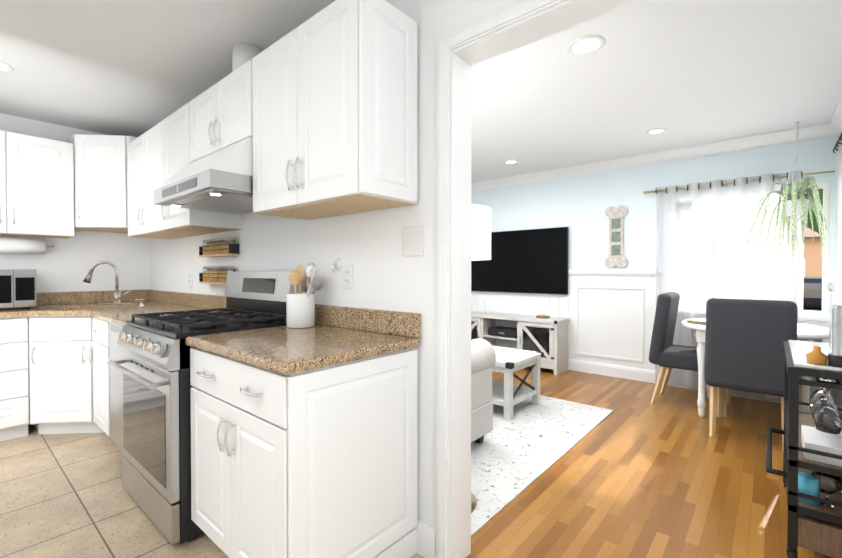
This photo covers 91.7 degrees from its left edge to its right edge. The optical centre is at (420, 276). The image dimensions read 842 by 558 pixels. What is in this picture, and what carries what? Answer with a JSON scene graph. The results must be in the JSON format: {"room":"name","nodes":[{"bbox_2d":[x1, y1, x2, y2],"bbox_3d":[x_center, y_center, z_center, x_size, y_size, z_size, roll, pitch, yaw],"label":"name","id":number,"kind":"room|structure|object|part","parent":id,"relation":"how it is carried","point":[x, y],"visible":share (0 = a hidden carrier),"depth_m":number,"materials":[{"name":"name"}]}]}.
{"room":"kitchen","nodes":[
{"label":"kitchen","id":0,"kind":"room"},
{"bbox_2d":[0,113,149,336],"bbox_3d":[-2.563,-0.081,4.234,0.130,2.450,7.130,1,1,41],"label":"wall","id":1,"kind":"structure","parent":0,"point":[63,265],"depth_m":3.60,"materials":[{"name":"white paint"}]},
{"bbox_2d":[0,130,74,238],"bbox_3d":[-3.256,-0.701,3.039,0.358,0.760,1.005,1,1,41],"label":"upper cabinet","id":2,"kind":"object","parent":1,"relation":"attached to","point":[36,186],"visible":1,"depth_m":3.15,"materials":[{"name":"white paint"}]},
{"bbox_2d":[0,237,53,253],"bbox_3d":[-3.181,-0.252,3.250,0.124,0.142,0.395,1,1,41],"label":"paper towel holder","id":3,"kind":"object","parent":2,"relation":"attached to","point":[22,245],"visible":1,"depth_m":3.23,"materials":[{"name":"white paper"}]},
{"bbox_2d":[0,424,423,557],"bbox_3d":[-1.819,1.223,1.108,5.350,0.080,3.330,1,1,41],"label":"floor","id":4,"kind":"structure","parent":0,"point":[67,495],"depth_m":2.07,"materials":[{"name":"tile"}]},
{"bbox_2d":[0,317,28,441],"bbox_3d":[-3.245,0.724,2.843,0.654,0.875,0.696,1,1,41],"label":"base cabinet","id":5,"kind":"object","parent":4,"relation":"on","point":[14,385],"visible":1,"depth_m":2.87,"materials":[{"name":"white paint"}]},
{"bbox_2d":[28,316,103,433],"bbox_3d":[-2.614,0.718,3.369,0.925,0.875,0.919,1,1,41],"label":"base cabinet","id":6,"kind":"object","parent":4,"relation":"on","point":[61,400],"visible":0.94,"depth_m":2.93,"materials":[{"name":"white paint"}]},
{"bbox_2d":[0,308,19,317],"bbox_3d":[-3.160,0.307,2.932,0.660,0.334,0.990,1,1,41],"label":"countertop","id":7,"kind":"structure","parent":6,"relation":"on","point":[4,312],"depth_m":2.85,"materials":[{"name":"stone"}]},
{"bbox_2d":[0,269,36,308],"bbox_3d":[-3.195,0.095,2.999,0.380,0.295,0.510,1,1,41],"label":"countertop microwave","id":8,"kind":"object","parent":7,"relation":"on","point":[17,288],"visible":1,"depth_m":2.99,"materials":[{"name":"silver metal"}]},
{"bbox_2d":[20,289,225,326],"bbox_3d":[-2.235,0.306,3.020,1.950,0.334,0.948,1,1,41],"label":"countertop","id":9,"kind":"structure","parent":6,"relation":"on","point":[61,304],"depth_m":3.37,"materials":[{"name":"stone"}]},
{"bbox_2d":[83,261,132,303],"bbox_3d":[-2.666,0.053,3.493,0.225,0.366,0.335,1,1,41],"label":"gooseneck faucet","id":10,"kind":"object","parent":9,"relation":"on","point":[118,295],"visible":0.98,"depth_m":3.51,"materials":[{"name":"silver metal"}]},
{"bbox_2d":[135,299,144,306],"bbox_3d":[-2.209,0.207,3.213,0.044,0.064,0.067,1,1,41],"label":"soap dispenser pump","id":11,"kind":"object","parent":9,"relation":"on","point":[141,302],"visible":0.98,"depth_m":3.21,"materials":[{"name":"silver metal"}]},
{"bbox_2d":[88,317,109,435],"bbox_3d":[-2.016,0.722,3.032,0.418,0.875,0.654,1,1,41],"label":"base cabinet","id":12,"kind":"object","parent":4,"relation":"on","point":[101,383],"visible":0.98,"depth_m":2.79,"materials":[{"name":"white paint"}]},
{"bbox_2d":[109,322,122,447],"bbox_3d":[-1.625,0.727,2.703,0.600,0.872,0.584,1,1,41],"label":"base cabinet","id":13,"kind":"object","parent":4,"relation":"on","point":[115,395],"visible":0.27,"depth_m":2.59,"materials":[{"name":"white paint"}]},
{"bbox_2d":[107,272,305,544],"bbox_3d":[-1.153,0.572,2.201,0.756,1.195,0.728,1,1,41],"label":"gas range","id":14,"kind":"object","parent":4,"relation":"on","point":[153,368],"visible":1,"depth_m":1.92,"materials":[{"name":"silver metal"}]},
{"bbox_2d":[190,347,416,557],"bbox_3d":[-0.518,0.738,1.747,0.786,0.875,0.654,1,1,41],"label":"base cabinet","id":15,"kind":"object","parent":4,"relation":"on","point":[319,463],"visible":1,"depth_m":1.48,"materials":[{"name":"white paint"}]},
{"bbox_2d":[186,304,420,374],"bbox_3d":[-0.509,0.227,1.743,0.800,0.144,0.638,1,1,41],"label":"countertop","id":16,"kind":"structure","parent":15,"relation":"on","point":[335,335],"depth_m":1.67,"materials":[{"name":"stone"}]},
{"bbox_2d":[286,262,322,327],"bbox_3d":[-0.598,0.091,2.066,0.194,0.325,0.145,1,1,41],"label":"utensil crock","id":17,"kind":"object","parent":16,"relation":"on","point":[300,309],"visible":1,"depth_m":2.03,"materials":[{"name":"white ceramic"}]},
{"bbox_2d":[149,0,517,527],"bbox_3d":[-0.692,-0.058,2.405,5.090,2.450,0.130,1,1,41],"label":"wall","id":18,"kind":"structure","parent":0,"point":[387,275],"depth_m":1.85,"materials":[{"name":"white paint"}]},
{"bbox_2d":[67,134,137,233],"bbox_3d":[-2.634,-0.783,3.572,0.606,0.760,0.609,1,1,41],"label":"upper cabinet","id":19,"kind":"object","parent":18,"relation":"attached to","point":[100,187],"visible":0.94,"depth_m":3.34,"materials":[{"name":"white paint"}]},
{"bbox_2d":[127,120,204,238],"bbox_3d":[-1.978,-0.705,3.198,0.873,0.756,0.324,1,1,41],"label":"upper cabinet","id":20,"kind":"object","parent":18,"relation":"attached to","point":[158,154],"depth_m":3.07,"materials":[{"name":"white paint"}]},
{"bbox_2d":[188,274,191,288],"bbox_3d":[-1.888,0.042,3.336,0.072,0.120,0.016,1,1,41],"label":"switch plate","id":21,"kind":"object","parent":18,"relation":"attached to","point":[189,281],"visible":1,"depth_m":3.33,"materials":[{"name":"white plastic"}]},
{"bbox_2d":[163,102,241,233],"bbox_3d":[-1.480,-0.700,2.771,0.437,0.756,0.324,1,1,41],"label":"upper cabinet","id":22,"kind":"object","parent":18,"relation":"attached to","point":[176,127],"depth_m":2.66,"materials":[{"name":"white paint"}]},
{"bbox_2d":[199,266,235,284],"bbox_3d":[-1.444,-0.010,2.913,0.490,0.126,0.071,1,1,41],"label":"shelf","id":23,"kind":"object","parent":18,"relation":"attached to","point":[213,275],"visible":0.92,"depth_m":2.89,"materials":[{"name":"brown wood"}]},
{"bbox_2d":[199,237,238,256],"bbox_3d":[-1.444,-0.206,2.910,0.490,0.126,0.071,1,1,41],"label":"shelf","id":24,"kind":"object","parent":18,"relation":"attached to","point":[222,247],"visible":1,"depth_m":2.85,"materials":[{"name":"brown wood"}]},
{"bbox_2d":[190,59,252,162],"bbox_3d":[-1.029,-0.882,2.360,0.775,0.380,0.358,1,1,41],"label":"upper cabinet","id":25,"kind":"object","parent":18,"relation":"attached to","point":[221,117],"visible":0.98,"depth_m":2.21,"materials":[{"name":"white paint"}]},
{"bbox_2d":[153,137,252,213],"bbox_3d":[-1.084,-0.544,2.300,0.771,0.285,0.520,1,1,41],"label":"under-cabinet range hood","id":26,"kind":"object","parent":25,"relation":"attached to","point":[221,180],"visible":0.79,"depth_m":2.02,"materials":[{"name":"silver metal"}]},
{"bbox_2d":[232,43,262,70],"bbox_3d":[-0.980,-1.177,2.326,0.170,0.208,0.170,1,1,41],"label":"vent duct","id":27,"kind":"object","parent":25,"relation":"on","point":[243,53],"visible":0.31,"depth_m":2.25,"materials":[{"name":"white metal"}]},
{"bbox_2d":[252,0,416,219],"bbox_3d":[-0.428,-0.686,1.847,0.803,0.760,0.358,1,1,41],"label":"upper cabinet","id":28,"kind":"object","parent":18,"relation":"attached to","point":[334,99],"visible":1,"depth_m":1.64,"materials":[{"name":"white paint"}]},
{"bbox_2d":[332,258,341,272],"bbox_3d":[-0.436,-0.056,2.075,0.060,0.077,0.037,1,1,41],"label":"wall hook","id":29,"kind":"object","parent":18,"relation":"attached to","point":[337,264],"visible":1,"depth_m":2.07,"materials":[{"name":"white plastic"}]},
{"bbox_2d":[343,264,352,288],"bbox_3d":[-0.366,0.002,2.034,0.075,0.122,0.010,1,1,41],"label":"outlet","id":30,"kind":"object","parent":18,"relation":"attached to","point":[347,276],"visible":1,"depth_m":2.03,"materials":[{"name":"white plastic"}]},
{"bbox_2d":[402,226,423,255],"bbox_3d":[-0.037,-0.150,1.748,0.118,0.125,0.012,1,1,41],"label":"switch plate","id":31,"kind":"object","parent":18,"relation":"attached to","point":[412,241],"visible":1,"depth_m":1.74,"materials":[{"name":"white plastic"}]},
{"bbox_2d":[415,0,639,557],"bbox_3d":[0.578,0.114,1.318,1.449,2.133,0.168,1,1,41],"label":"door frame","id":32,"kind":"structure","parent":18,"relation":"attached to","point":[461,51],"depth_m":1.63,"materials":[{"name":"white wood"}]},
{"bbox_2d":[0,0,841,182],"bbox_3d":[-0.582,-1.335,2.519,5.350,0.100,7.130,1,1,41],"label":"ceiling","id":33,"kind":"structure","parent":0,"point":[685,73],"depth_m":2.56,"materials":[{"name":"white paint"}]},
{"bbox_2d":[0,61,13,71],"bbox_3d":[-2.584,-1.278,2.465,0.184,0.010,0.184,1,1,41],"label":"recessed light","id":34,"kind":"object","parent":33,"relation":"in","point":[5,67],"visible":1,"depth_m":2.50,"materials":[{"name":"white plastic"}]},
{"bbox_2d":[504,160,518,163],"bbox_3d":[1.034,-1.306,4.671,0.164,0.010,0.164,1,1,41],"label":"recessed light","id":35,"kind":"object","parent":33,"relation":"in","point":[511,161],"visible":1,"depth_m":4.66,"materials":[{"name":"white plastic"}]},
{"bbox_2d":[567,35,604,54],"bbox_3d":[0.911,-1.276,2.260,0.194,0.010,0.194,1,1,41],"label":"recessed light","id":36,"kind":"object","parent":33,"relation":"in","point":[583,44],"visible":1,"depth_m":2.25,"materials":[{"name":"white plastic"}]},
{"bbox_2d":[646,128,666,134],"bbox_3d":[2.099,-1.293,3.651,0.164,0.010,0.164,1,1,41],"label":"recessed light","id":37,"kind":"object","parent":33,"relation":"in","point":[655,131],"visible":0.98,"depth_m":3.64,"materials":[{"name":"white plastic"}]},
{"bbox_2d":[739,121,826,267],"bbox_3d":[2.986,-0.682,3.388,0.555,1.224,0.586,1,1,41],"label":"spider plant","id":38,"kind":"object","parent":33,"relation":"hanging from","point":[796,203],"visible":1,"depth_m":3.40,"materials":[{"name":"leaf"},{"name":"white ceramic"},{"name":"cotton rope"}]},
{"bbox_2d":[466,366,832,557],"bbox_3d":[0.502,1.190,3.814,5.350,0.080,3.800,1,1,41],"label":"floor","id":39,"kind":"structure","parent":0,"point":[635,473],"depth_m":2.26,"materials":[{"name":"brown wood"}]},
{"bbox_2d":[471,309,569,374],"bbox_3d":[1.099,0.784,5.311,1.530,0.692,0.373,1,1,41],"label":"tv console","id":40,"kind":"object","parent":39,"relation":"on","point":[546,335],"visible":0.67,"depth_m":4.95,"materials":[{"name":"grey wood"}]},
{"bbox_2d":[471,395,613,536],"bbox_3d":[-0.156,1.148,3.607,2.880,0.008,2.190,1,1,41],"label":"rug","id":41,"kind":"object","parent":39,"relation":"on","point":[526,446],"visible":0.29,"depth_m":2.77,"materials":[{"name":"white fabric"}]},
{"bbox_2d":[471,492,476,512],"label":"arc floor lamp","id":42,"kind":"object","parent":41,"relation":"on","point":[473,499],"depth_m":2.06,"materials":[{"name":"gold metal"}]},
{"bbox_2d":[471,204,490,260],"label":"arc floor lamp","id":43,"kind":"object","parent":41,"relation":"on","point":[480,232],"depth_m":2.40,"materials":[{"name":"white metal"}]},
{"bbox_2d":[471,338,495,443],"bbox_3d":[-0.634,0.696,3.228,2.270,0.904,0.961,1,1,41],"label":"sofa","id":44,"kind":"object","parent":41,"relation":"on","point":[483,357],"visible":0.1,"depth_m":2.73,"materials":[{"name":"white fabric"}]},
{"bbox_2d":[492,346,543,420],"bbox_3d":[0.497,0.909,3.789,1.072,0.462,0.602,1,1,41],"label":"coffee table","id":45,"kind":"object","parent":41,"relation":"on","point":[507,394],"visible":0.35,"depth_m":3.47,"materials":[{"name":"grey wood"}]},
{"bbox_2d":[649,292,729,417],"bbox_3d":[2.430,0.654,3.669,0.604,1.004,0.500,1,1,41],"label":"chair","id":46,"kind":"object","parent":39,"relation":"on","point":[666,354],"visible":0.71,"depth_m":3.62,"materials":[{"name":"grey fabric"}]},
{"bbox_2d":[704,298,797,441],"bbox_3d":[2.436,0.662,3.029,0.500,1.004,0.604,1,1,41],"label":"dining chair","id":47,"kind":"object","parent":39,"relation":"on","point":[744,340],"visible":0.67,"depth_m":2.83,"materials":[{"name":"grey fabric"}]},
{"bbox_2d":[681,318,831,417],"bbox_3d":[2.744,0.765,3.388,1.000,0.778,1.000,1,1,41],"label":"round dining table","id":48,"kind":"object","parent":39,"relation":"on","point":[805,332],"visible":0.29,"depth_m":3.33,"materials":[{"name":"white wood"}]},
{"bbox_3d":[2.453,0.387,3.475,0.330,0.023,0.330,1,1,41],"label":"dining table charger plate","id":49,"kind":"part","parent":48,"relation":"part of","materials":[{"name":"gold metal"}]},
{"bbox_2d":[766,282,841,557],"bbox_3d":[1.877,0.597,1.874,0.446,1.151,0.827,1,1,41],"label":"bar cart","id":50,"kind":"object","parent":39,"relation":"on","point":[811,473],"visible":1,"depth_m":1.65,"materials":[{"name":"black metal"}]},
{"bbox_2d":[471,135,839,317],"bbox_3d":[1.687,-0.093,5.180,5.090,2.450,0.160,1,1,41],"label":"wall","id":51,"kind":"structure","parent":0,"point":[578,205],"depth_m":4.55,"materials":[{"name":"blue paint"}]},
{"bbox_2d":[471,227,568,294],"bbox_3d":[1.241,-0.196,5.411,1.430,0.820,0.055,1,1,41],"label":"wall-mounted tv","id":52,"kind":"object","parent":51,"relation":"attached to","point":[535,261],"visible":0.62,"depth_m":5.28,"materials":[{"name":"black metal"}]},
{"bbox_2d":[605,205,627,267],"bbox_3d":[2.200,-0.446,4.606,0.240,0.694,0.024,1,1,41],"label":"picture frame","id":53,"kind":"object","parent":51,"relation":"attached to","point":[616,233],"visible":1,"depth_m":4.59,"materials":[{"name":"white wood"}]},
{"bbox_2d":[471,95,841,402],"bbox_3d":[-0.623,-0.059,2.487,5.090,2.450,0.085,1,1,41],"label":"trim","id":54,"kind":"structure","parent":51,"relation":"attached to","point":[610,313],"depth_m":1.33,"materials":[{"name":"white wood"}]},
{"bbox_2d":[643,170,834,401],"bbox_3d":[2.948,0.101,3.930,1.465,2.065,0.085,1,1,41],"label":"curtain","id":55,"kind":"object","parent":51,"relation":"hanging from","point":[702,228],"visible":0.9,"depth_m":3.95,"materials":[{"name":"white fabric"}]},
{"bbox_2d":[800,182,831,321],"bbox_3d":[3.083,-0.220,3.925,1.260,1.205,0.115,1,1,41],"label":"window","id":56,"kind":"structure","parent":51,"relation":"in","point":[822,314],"depth_m":3.57,"materials":[{"name":"white glass"}]},
{"bbox_3d":[1.399,-0.038,0.835,0.130,2.450,7.130,1,1,41],"label":"wall","id":57,"kind":"structure","parent":0,"visible":0},
{"bbox_2d":[832,133,841,417],"bbox_3d":[3.000,0.034,2.866,0.069,2.225,1.465,1,1,41],"label":"window curtain","id":58,"kind":"object","parent":57,"relation":"hanging from","point":[837,300],"visible":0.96,"depth_m":3.18,"materials":[{"name":"white fabric"}]},
{"label":"outside","id":59,"kind":"structure","parent":0,"visible":0},
{"bbox_3d":[24.559,1.389,22.734,70.000,0.050,56.160,1,1,41],"label":"ground","id":60,"kind":"structure","parent":59,"visible":0},
{"bbox_2d":[803,276,821,310],"bbox_3d":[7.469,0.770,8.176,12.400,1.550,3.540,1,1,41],"label":"car","id":61,"kind":"object","parent":60,"relation":"on","point":[819,291],"depth_m":6.91,"materials":[{"name":"metal"}]},
{"bbox_2d":[804,221,821,275],"bbox_3d":[17.290,-1.042,21.139,33.800,4.850,8.800,1,1,41],"label":"house","id":62,"kind":"structure","parent":60,"relation":"on","point":[806,251],"depth_m":16.85,"materials":[{"name":"orange"}]},
{"bbox_2d":[806,189,822,234],"bbox_3d":[11.519,-2.051,11.897,5.188,7.098,15.258,0,1,-31],"label":"tree","id":63,"kind":"object","parent":60,"relation":"on","point":[814,225],"depth_m":11.22,"materials":[{"name":"green plant"}]}
]}

